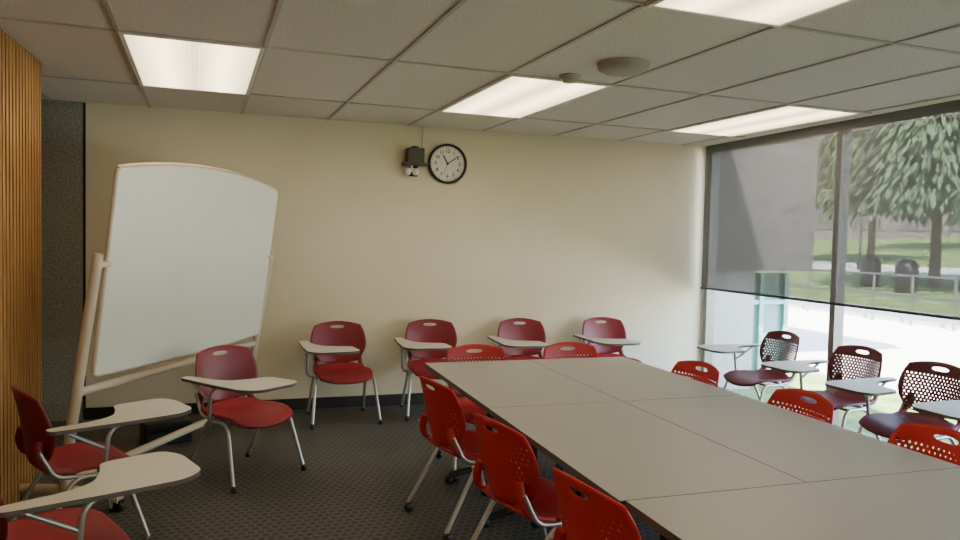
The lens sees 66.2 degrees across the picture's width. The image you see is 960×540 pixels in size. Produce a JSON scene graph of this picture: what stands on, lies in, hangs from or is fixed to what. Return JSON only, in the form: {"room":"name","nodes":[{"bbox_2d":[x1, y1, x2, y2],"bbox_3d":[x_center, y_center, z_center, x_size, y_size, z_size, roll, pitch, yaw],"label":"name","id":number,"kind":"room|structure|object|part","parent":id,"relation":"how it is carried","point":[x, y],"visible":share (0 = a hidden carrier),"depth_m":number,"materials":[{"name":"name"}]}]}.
{"room":"classroom","nodes":[
{"label":"classroom","id":0,"kind":"room"},
{"bbox_2d":[0,28,41,504],"bbox_3d":[-1.688,0.192,1.104,0.120,2.638,7.523,1,3,-18],"label":"wall","id":1,"kind":"structure","parent":0,"point":[20,72],"depth_m":4.19,"materials":[{"name":"brown wood"}]},
{"bbox_2d":[41,99,82,420],"bbox_3d":[-3.833,-0.073,6.040,1.061,2.638,0.200,1,3,-18],"label":"wall","id":2,"kind":"structure","parent":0,"point":[61,121],"depth_m":6.06,"materials":[{"name":"grey fabric"}]},
{"bbox_2d":[7,403,658,539],"bbox_3d":[0.429,1.544,2.655,7.090,0.100,9.026,1,3,-18],"label":"floor","id":3,"kind":"structure","parent":0,"point":[359,477],"depth_m":4.61,"materials":[{"name":"carpet"}]},
{"bbox_2d":[0,452,199,539],"bbox_3d":[-1.553,1.027,2.849,0.774,0.824,0.656,-1,3,-40],"label":"chair","id":4,"kind":"object","parent":3,"relation":"on","point":[156,470],"visible":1,"depth_m":2.82,"materials":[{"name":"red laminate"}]},
{"bbox_3d":[-1.433,0.936,2.681,0.425,0.268,0.176,-1,3,-40],"label":"tablet arm","id":5,"kind":"part","parent":4,"relation":"part of","materials":[{"name":"silver metal"}]},
{"bbox_3d":[-1.619,1.026,2.828,0.480,0.115,0.487,-1,3,-40],"label":"seat","id":6,"kind":"part","parent":4,"relation":"part of","materials":[{"name":"red plastic"}]},
{"bbox_2d":[10,385,190,539],"bbox_3d":[-1.976,0.975,3.821,0.774,0.824,0.656,-1,3,-44],"label":"chair","id":7,"kind":"object","parent":3,"relation":"on","point":[34,438],"visible":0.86,"depth_m":3.62,"materials":[{"name":"red plastic"}]},
{"bbox_3d":[-2.071,1.115,3.774,0.568,0.544,0.604,-1,3,-44],"label":"leg frame","id":8,"kind":"part","parent":7,"relation":"part of","materials":[{"name":"silver metal"}]},
{"bbox_3d":[-2.040,0.975,3.795,0.480,0.115,0.487,-1,3,-44],"label":"seat","id":9,"kind":"part","parent":7,"relation":"part of","materials":[{"name":"red plastic"}]},
{"bbox_3d":[-1.845,0.884,3.661,0.425,0.268,0.176,-1,3,-44],"label":"tablet arm","id":10,"kind":"part","parent":7,"relation":"part of","materials":[{"name":"silver metal"}]},
{"bbox_2d":[19,162,286,511],"bbox_3d":[-2.157,0.296,5.230,0.720,2.048,2.188,2,3,10],"label":"whiteboard","id":11,"kind":"object","parent":3,"relation":"on","point":[188,257],"visible":0.86,"depth_m":4.83,"materials":[{"name":"white plastic"}]},
{"bbox_3d":[-1.953,-0.058,5.179,0.197,1.328,2.028,2,3,10],"label":"edge trim","id":12,"kind":"part","parent":11,"relation":"part of","materials":[{"name":"beige plastic"}]},
{"bbox_2d":[139,415,191,444],"bbox_3d":[-2.380,1.197,5.582,0.350,0.209,0.230,0,3,-35],"label":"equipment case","id":13,"kind":"object","parent":3,"relation":"on","point":[153,430],"visible":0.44,"depth_m":5.49,"materials":[{"name":"black plastic"}]},
{"bbox_2d":[181,345,306,493],"bbox_3d":[-1.492,0.943,4.804,0.774,0.824,0.656,3,3,34],"label":"chair","id":14,"kind":"object","parent":3,"relation":"on","point":[219,379],"visible":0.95,"depth_m":4.85,"materials":[{"name":"red plastic"}]},
{"bbox_3d":[-1.616,0.847,4.641,0.425,0.268,0.176,3,3,34],"label":"tablet arm","id":15,"kind":"part","parent":14,"relation":"part of","materials":[{"name":"silver metal"}]},
{"bbox_3d":[-1.566,1.078,4.889,0.568,0.544,0.604,3,3,34],"label":"leg frame","id":16,"kind":"part","parent":14,"relation":"part of","materials":[{"name":"silver metal"}]},
{"bbox_3d":[-1.531,0.940,4.862,0.480,0.115,0.487,3,3,34],"label":"seat","id":17,"kind":"part","parent":14,"relation":"part of","materials":[{"name":"red plastic"}]},
{"bbox_2d":[299,321,382,429],"bbox_3d":[-1.183,0.886,6.268,0.656,0.824,0.774,0,3,-21],"label":"chair","id":18,"kind":"object","parent":3,"relation":"on","point":[336,347],"visible":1,"depth_m":6.47,"materials":[{"name":"red plastic"}]},
{"bbox_3d":[-1.375,0.784,6.206,0.176,0.268,0.425,0,3,-21],"label":"tablet arm","id":19,"kind":"part","parent":18,"relation":"part of","materials":[{"name":"silver metal"}]},
{"bbox_3d":[-1.182,0.883,6.337,0.487,0.115,0.480,0,3,-21],"label":"seat","id":20,"kind":"part","parent":18,"relation":"part of","materials":[{"name":"red plastic"}]},
{"bbox_3d":[-1.199,1.021,6.380,0.604,0.544,0.568,0,3,-21],"label":"leg frame","id":21,"kind":"part","parent":18,"relation":"part of","materials":[{"name":"silver metal"}]},
{"bbox_2d":[394,319,456,420],"bbox_3d":[-0.412,0.890,6.586,0.656,0.824,0.774,1,3,-15],"label":"chair","id":22,"kind":"object","parent":3,"relation":"on","point":[429,344],"visible":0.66,"depth_m":6.83,"materials":[{"name":"red plastic"}]},
{"bbox_3d":[-0.609,0.787,6.544,0.176,0.268,0.425,1,3,-15],"label":"tablet arm","id":23,"kind":"part","parent":22,"relation":"part of","materials":[{"name":"silver metal"}]},
{"bbox_3d":[-0.417,1.026,6.698,0.604,0.544,0.568,1,3,-15],"label":"leg frame","id":24,"kind":"part","parent":22,"relation":"part of","materials":[{"name":"silver metal"}]},
{"bbox_3d":[-0.404,0.887,6.654,0.487,0.115,0.480,1,3,-15],"label":"seat","id":25,"kind":"part","parent":22,"relation":"part of","materials":[{"name":"red plastic"}]},
{"bbox_2d":[404,376,538,539],"bbox_3d":[-0.054,1.004,4.179,0.579,0.824,0.606,0,3,-29],"label":"chair","id":26,"kind":"object","parent":3,"relation":"on","point":[463,444],"visible":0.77,"depth_m":3.99,"materials":[{"name":"red plastic"}]},
{"bbox_3d":[-0.023,1.004,4.197,0.480,0.115,0.487,0,3,-29],"label":"seat","id":27,"kind":"part","parent":26,"relation":"part of","materials":[{"name":"red plastic"}]},
{"bbox_2d":[436,344,507,481],"bbox_3d":[0.031,0.964,5.131,0.606,0.824,0.579,1,3,-18],"label":"chair","id":28,"kind":"object","parent":3,"relation":"on","point":[468,407],"visible":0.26,"depth_m":5.30,"materials":[{"name":"red plastic"}]},
{"bbox_3d":[0.028,1.104,5.138,0.606,0.544,0.579,1,3,-18],"label":"leg frame","id":29,"kind":"part","parent":28,"relation":"part of","materials":[{"name":"silver metal"}]},
{"bbox_3d":[0.042,0.966,5.098,0.487,0.115,0.480,1,3,-18],"label":"seat","id":30,"kind":"part","parent":28,"relation":"part of","materials":[{"name":"red plastic"}]},
{"bbox_2d":[487,318,549,360],"bbox_3d":[0.446,0.898,6.856,0.656,0.824,0.774,1,3,-15],"label":"chair","id":31,"kind":"object","parent":3,"relation":"on","point":[520,342],"visible":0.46,"depth_m":7.15,"materials":[{"name":"red plastic"}]},
{"bbox_3d":[0.455,0.896,6.924,0.487,0.115,0.480,1,3,-15],"label":"seat","id":32,"kind":"part","parent":31,"relation":"part of","materials":[{"name":"red plastic"}]},
{"bbox_2d":[425,360,620,527],"bbox_3d":[0.185,1.037,4.497,0.756,0.739,1.351,1,3,-18],"label":"conference table","id":33,"kind":"object","parent":3,"relation":"on","point":[506,383],"visible":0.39,"depth_m":4.33,"materials":[{"name":"laminate"}]},
{"bbox_2d":[471,413,606,539],"bbox_3d":[0.262,1.048,3.337,0.579,0.824,0.606,0,3,-30],"label":"chair","id":34,"kind":"object","parent":3,"relation":"on","point":[533,497],"visible":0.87,"depth_m":3.16,"materials":[{"name":"red plastic"}]},
{"bbox_3d":[0.293,1.048,3.355,0.480,0.115,0.487,0,3,-30],"label":"seat","id":35,"kind":"part","parent":34,"relation":"part of","materials":[{"name":"red plastic"}]},
{"bbox_3d":[0.259,1.188,3.343,0.579,0.544,0.606,0,3,-30],"label":"leg frame","id":36,"kind":"part","parent":34,"relation":"part of","materials":[{"name":"silver metal"}]},
{"bbox_2d":[543,342,598,472],"bbox_3d":[0.746,0.971,5.354,0.606,0.824,0.579,0,3,-20],"label":"chair","id":37,"kind":"object","parent":3,"relation":"on","point":[552,350],"visible":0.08,"depth_m":5.58,"materials":[{"name":"red plastic"}]},
{"bbox_2d":[549,467,641,539],"bbox_3d":[0.544,1.089,2.537,0.579,0.824,0.606,0,3,-26],"label":"chair","id":38,"kind":"object","parent":3,"relation":"on","point":[584,522],"visible":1,"depth_m":2.36,"materials":[{"name":"red plastic"}]},
{"bbox_2d":[573,317,641,362],"bbox_3d":[1.306,0.906,7.135,0.656,0.824,0.774,1,3,-18],"label":"chair","id":39,"kind":"object","parent":3,"relation":"on","point":[608,338],"visible":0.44,"depth_m":7.43,"materials":[{"name":"red plastic"}]},
{"bbox_3d":[1.311,0.903,7.204,0.487,0.115,0.480,1,3,-18],"label":"seat","id":40,"kind":"part","parent":39,"relation":"part of","materials":[{"name":"plastic"}]},
{"bbox_2d":[530,357,739,468],"bbox_3d":[0.907,1.044,4.733,0.756,0.739,1.351,1,3,-18],"label":"conference table","id":41,"kind":"object","parent":3,"relation":"on","point":[621,378],"visible":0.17,"depth_m":4.59,"materials":[{"name":"laminate"}]},
{"bbox_2d":[489,401,804,539],"bbox_3d":[0.604,1.103,3.210,0.756,0.739,1.351,1,3,-18],"label":"conference table","id":42,"kind":"object","parent":3,"relation":"on","point":[621,450],"visible":0.84,"depth_m":2.99,"materials":[{"name":"laminate"}]},
{"bbox_2d":[671,360,719,386],"bbox_3d":[1.199,1.009,4.730,0.579,0.824,0.606,0,3,-22],"label":"chair","id":43,"kind":"object","parent":3,"relation":"on","point":[688,367],"visible":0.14,"depth_m":4.84,"materials":[{"name":"red plastic"}]},
{"bbox_2d":[697,331,799,411],"bbox_3d":[2.393,0.957,6.557,0.774,0.824,0.656,1,3,-16],"label":"chair","id":44,"kind":"object","parent":3,"relation":"on","point":[743,378],"visible":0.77,"depth_m":6.62,"materials":[{"name":"red"}]},
{"bbox_3d":[2.355,0.847,6.750,0.425,0.268,0.176,1,3,-16],"label":"tablet arm","id":45,"kind":"part","parent":44,"relation":"part of","materials":[{"name":"silver metal"}]},
{"bbox_3d":[2.462,0.958,6.550,0.480,0.115,0.487,1,3,-16],"label":"seat","id":46,"kind":"part","parent":44,"relation":"part of","materials":[{"name":"red plastic"}]},
{"bbox_3d":[2.496,1.099,6.566,0.568,0.544,0.604,1,3,-16],"label":"leg frame","id":47,"kind":"part","parent":44,"relation":"part of","materials":[{"name":"silver metal"}]},
{"bbox_2d":[623,395,959,482],"bbox_3d":[1.327,1.109,3.446,0.756,0.739,1.351,1,3,-18],"label":"conference table","id":48,"kind":"object","parent":3,"relation":"on","point":[807,449],"visible":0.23,"depth_m":3.25,"materials":[{"name":"laminate"}]},
{"bbox_2d":[626,467,959,539],"bbox_3d":[1.391,1.159,2.345,1.676,0.739,0.776,1,3,-18],"label":"conference table","id":49,"kind":"object","parent":3,"relation":"on","point":[921,505],"visible":0.87,"depth_m":2.38,"materials":[{"name":"laminate"}]},
{"bbox_2d":[767,388,833,423],"bbox_3d":[1.494,1.054,3.858,0.579,0.824,0.606,1,3,-18],"label":"chair","id":50,"kind":"object","parent":3,"relation":"on","point":[823,406],"visible":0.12,"depth_m":3.94,"materials":[{"name":"red plastic"}]},
{"bbox_2d":[701,289,923,451],"bbox_3d":[3.864,0.208,3.690,0.100,2.638,9.056,1,3,-18],"label":"frame","id":51,"kind":"object","parent":3,"relation":"on","point":[836,313],"visible":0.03,"depth_m":6.27,"materials":[{"name":"silver metal"}]},
{"bbox_2d":[761,345,882,439],"bbox_3d":[2.637,1.001,5.674,0.774,0.824,0.656,0,3,-20],"label":"chair","id":52,"kind":"object","parent":3,"relation":"on","point":[840,399],"visible":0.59,"depth_m":5.74,"materials":[{"name":"red plastic"}]},
{"bbox_3d":[2.585,0.890,5.864,0.425,0.268,0.176,0,3,-20],"label":"tablet arm","id":53,"kind":"part","parent":52,"relation":"part of","materials":[{"name":"silver metal"}]},
{"bbox_3d":[2.706,1.002,5.672,0.480,0.115,0.487,0,3,-20],"label":"seat","id":54,"kind":"part","parent":52,"relation":"part of","materials":[{"name":"red plastic"}]},
{"bbox_3d":[2.739,1.142,5.691,0.568,0.544,0.604,0,3,-20],"label":"leg frame","id":55,"kind":"part","parent":52,"relation":"part of","materials":[{"name":"silver metal"}]},
{"bbox_2d":[825,361,959,452],"bbox_3d":[2.787,1.037,4.922,0.774,0.824,0.656,0,3,-22],"label":"chair","id":56,"kind":"object","parent":3,"relation":"on","point":[880,424],"visible":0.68,"depth_m":5.02,"materials":[{"name":"red plastic"}]},
{"bbox_3d":[2.728,0.927,5.110,0.425,0.268,0.176,0,3,-22],"label":"tablet arm","id":57,"kind":"part","parent":56,"relation":"part of","materials":[{"name":"silver metal"}]},
{"bbox_3d":[2.856,1.038,4.921,0.480,0.115,0.487,0,3,-22],"label":"seat","id":58,"kind":"part","parent":56,"relation":"part of","materials":[{"name":"red plastic"}]},
{"bbox_3d":[2.889,1.179,4.942,0.568,0.544,0.604,0,3,-22],"label":"leg frame","id":59,"kind":"part","parent":56,"relation":"part of","materials":[{"name":"silver metal"}]},
{"bbox_2d":[887,423,959,465],"bbox_3d":[1.755,1.092,3.123,0.579,0.824,0.606,1,3,-16],"label":"chair","id":60,"kind":"object","parent":3,"relation":"on","point":[924,434],"visible":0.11,"depth_m":3.25,"materials":[{"name":"red plastic"}]},
{"bbox_2d":[912,400,959,460],"bbox_3d":[2.990,1.071,4.238,0.774,0.824,0.656,1,3,-18],"label":"chair","id":61,"kind":"object","parent":3,"relation":"on","point":[944,409],"visible":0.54,"depth_m":4.31,"materials":[{"name":"red"}]},
{"bbox_2d":[86,102,705,407],"bbox_3d":[-0.395,-0.042,7.163,6.125,2.638,0.200,1,3,-18],"label":"wall","id":62,"kind":"structure","parent":0,"point":[561,233],"depth_m":7.01,"materials":[{"name":"paint"}]},
{"bbox_2d":[83,102,85,418],"bbox_3d":[-3.317,-0.068,6.208,0.024,2.638,0.170,1,3,-18],"label":"trim","id":63,"kind":"structure","parent":62,"relation":"attached to","point":[84,103],"depth_m":6.11,"materials":[{"name":"black plastic"}]},
{"bbox_2d":[84,393,461,419],"bbox_3d":[-0.454,1.230,7.097,6.017,0.100,0.012,1,3,-18],"label":"baseboard","id":64,"kind":"structure","parent":62,"relation":"attached to","point":[92,413],"depth_m":6.79,"materials":[{"name":"black rubber"}]},
{"bbox_2d":[401,146,428,176],"bbox_3d":[-0.603,-1.013,6.853,0.230,0.275,0.156,1,3,-18],"label":"emergency light","id":65,"kind":"object","parent":62,"relation":"attached to","point":[415,156],"visible":1,"depth_m":6.81,"materials":[{"name":"black plastic"}]},
{"bbox_2d":[422,127,424,147],"bbox_3d":[-0.531,-1.237,6.943,0.018,0.218,0.016,1,3,-18],"label":"conduit","id":66,"kind":"object","parent":62,"relation":"attached to","point":[423,142],"visible":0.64,"depth_m":6.94,"materials":[{"name":"metal"}]},
{"bbox_2d":[428,144,466,183],"bbox_3d":[-0.307,-1.011,7.010,0.380,0.380,0.045,1,3,-18],"label":"wall clock","id":67,"kind":"object","parent":62,"relation":"attached to","point":[447,162],"visible":1,"depth_m":7.01,"materials":[{"name":"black plastic"}]},
{"bbox_2d":[0,0,959,145],"bbox_3d":[0.589,-1.240,2.564,7.490,0.200,9.326,1,3,-18],"label":"ceiling","id":68,"kind":"structure","parent":0,"point":[494,35],"depth_m":4.17,"materials":[{"name":"tile"}]},
{"bbox_2d":[118,32,264,94],"bbox_3d":[-1.810,-1.279,4.677,0.739,0.014,1.507,0,3,-21],"label":"rim","id":69,"kind":"object","parent":68,"relation":"attached to","point":[121,34],"visible":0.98,"depth_m":4.22,"materials":[{"name":"white plastic"}]},
{"bbox_2d":[124,35,259,93],"bbox_3d":[-1.810,-1.280,4.677,0.691,0.006,1.459,0,3,-21],"label":"lens","id":70,"kind":"object","parent":69,"relation":"attached to","point":[159,62],"visible":1,"depth_m":4.54,"materials":[{"name":"white plastic"}]},
{"bbox_2d":[0,0,959,144],"bbox_3d":[0.425,-1.137,2.516,6.951,0.008,9.027,1,3,-18],"label":"grid","id":71,"kind":"object","parent":68,"relation":"attached to","point":[116,29],"depth_m":4.33,"materials":[{"name":"grey metal"}]},
{"bbox_2d":[438,74,612,118],"bbox_3d":[0.268,-1.266,5.465,0.739,0.014,1.507,0,3,-21],"label":"rim","id":72,"kind":"object","parent":68,"relation":"attached to","point":[510,75],"visible":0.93,"depth_m":5.20,"materials":[{"name":"white plastic"}]},
{"bbox_2d":[444,77,604,117],"bbox_3d":[0.268,-1.266,5.465,0.691,0.006,1.459,0,3,-21],"label":"lens","id":73,"kind":"object","parent":72,"relation":"attached to","point":[518,97],"visible":1,"depth_m":5.36,"materials":[{"name":"white plastic"}]},
{"bbox_2d":[559,73,580,83],"bbox_3d":[0.571,-1.209,4.663,0.140,0.045,0.140,1,3,-18],"label":"smoke detector","id":74,"kind":"object","parent":68,"relation":"attached to","point":[568,78],"visible":1,"depth_m":4.62,"materials":[{"name":"beige plastic"}]},
{"bbox_2d":[597,57,649,76],"bbox_3d":[0.841,-1.183,4.320,0.310,0.055,0.310,1,3,-18],"label":"ceiling speaker","id":75,"kind":"object","parent":68,"relation":"attached to","point":[619,66],"depth_m":4.23},
{"bbox_2d":[646,0,856,27],"bbox_3d":[1.337,-1.118,2.646,0.739,0.014,1.507,0,3,-21],"label":"rim","id":76,"kind":"object","parent":68,"relation":"attached to","point":[653,4],"visible":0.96,"depth_m":3.29,"materials":[{"name":"white plastic"}]},
{"bbox_2d":[657,0,846,24],"bbox_3d":[1.337,-1.119,2.646,0.691,0.006,1.459,0,3,-21],"label":"lens","id":77,"kind":"object","parent":76,"relation":"attached to","point":[778,12],"visible":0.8,"depth_m":3.21,"materials":[{"name":"white plastic"}]},
{"bbox_2d":[667,105,863,136],"bbox_3d":[2.347,-1.252,6.253,0.739,0.014,1.507,0,3,-21],"label":"rim","id":78,"kind":"object","parent":68,"relation":"attached to","point":[856,113],"visible":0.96,"depth_m":6.00,"materials":[{"name":"white plastic"}]},
{"bbox_2d":[675,106,854,135],"bbox_3d":[2.347,-1.253,6.253,0.691,0.006,1.459,0,3,-21],"label":"lens","id":79,"kind":"object","parent":78,"relation":"attached to","point":[785,116],"visible":1,"depth_m":6.16,"materials":[{"name":"white plastic"}]},
{"bbox_2d":[700,99,959,320],"bbox_3d":[3.762,-0.340,3.629,0.024,1.519,8.896,1,3,-18],"label":"roller shade","id":80,"kind":"object","parent":68,"relation":"hanging from","point":[863,212],"visible":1,"depth_m":6.02,"materials":[{"name":"fabric"}]},
{"label":"outside","id":81,"kind":"structure","parent":0,"visible":0},
{"bbox_2d":[732,373,957,459],"bbox_3d":[3.187,1.378,9.534,2.300,0.100,40.000,1,3,-18],"label":"lawn","id":82,"kind":"structure","parent":81,"point":[891,403],"depth_m":8.03,"materials":[{"name":"green plant"}]},
{"bbox_2d":[712,291,788,389],"bbox_3d":[3.891,-1.161,10.266,4.050,5.000,3.300,1,3,-18],"label":"building wing","id":83,"kind":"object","parent":82,"relation":"on","point":[738,318],"visible":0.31,"depth_m":8.45,"materials":[{"name":"white concrete"}]},
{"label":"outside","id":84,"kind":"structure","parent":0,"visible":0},
{"bbox_2d":[787,307,959,401],"bbox_3d":[7.560,1.396,10.961,6.900,0.100,44.000,1,3,-18],"label":"plaza","id":85,"kind":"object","parent":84,"point":[900,343],"visible":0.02,"depth_m":12.95,"materials":[{"name":"concrete"}]},
{"bbox_2d":[788,300,959,329],"bbox_3d":[10.271,1.179,13.940,0.300,0.300,40.000,1,3,-18],"label":"kerb","id":86,"kind":"object","parent":85,"relation":"on","point":[921,320],"depth_m":16.72,"materials":[{"name":"white concrete"}]},
{"bbox_2d":[806,302,955,330],"bbox_3d":[8.722,0.563,17.089,0.060,1.065,23.060,1,3,-18],"label":"railing","id":87,"kind":"object","parent":85,"relation":"on","point":[807,305],"visible":0.1,"depth_m":15.67,"materials":[{"name":"silver metal"}]}
]}

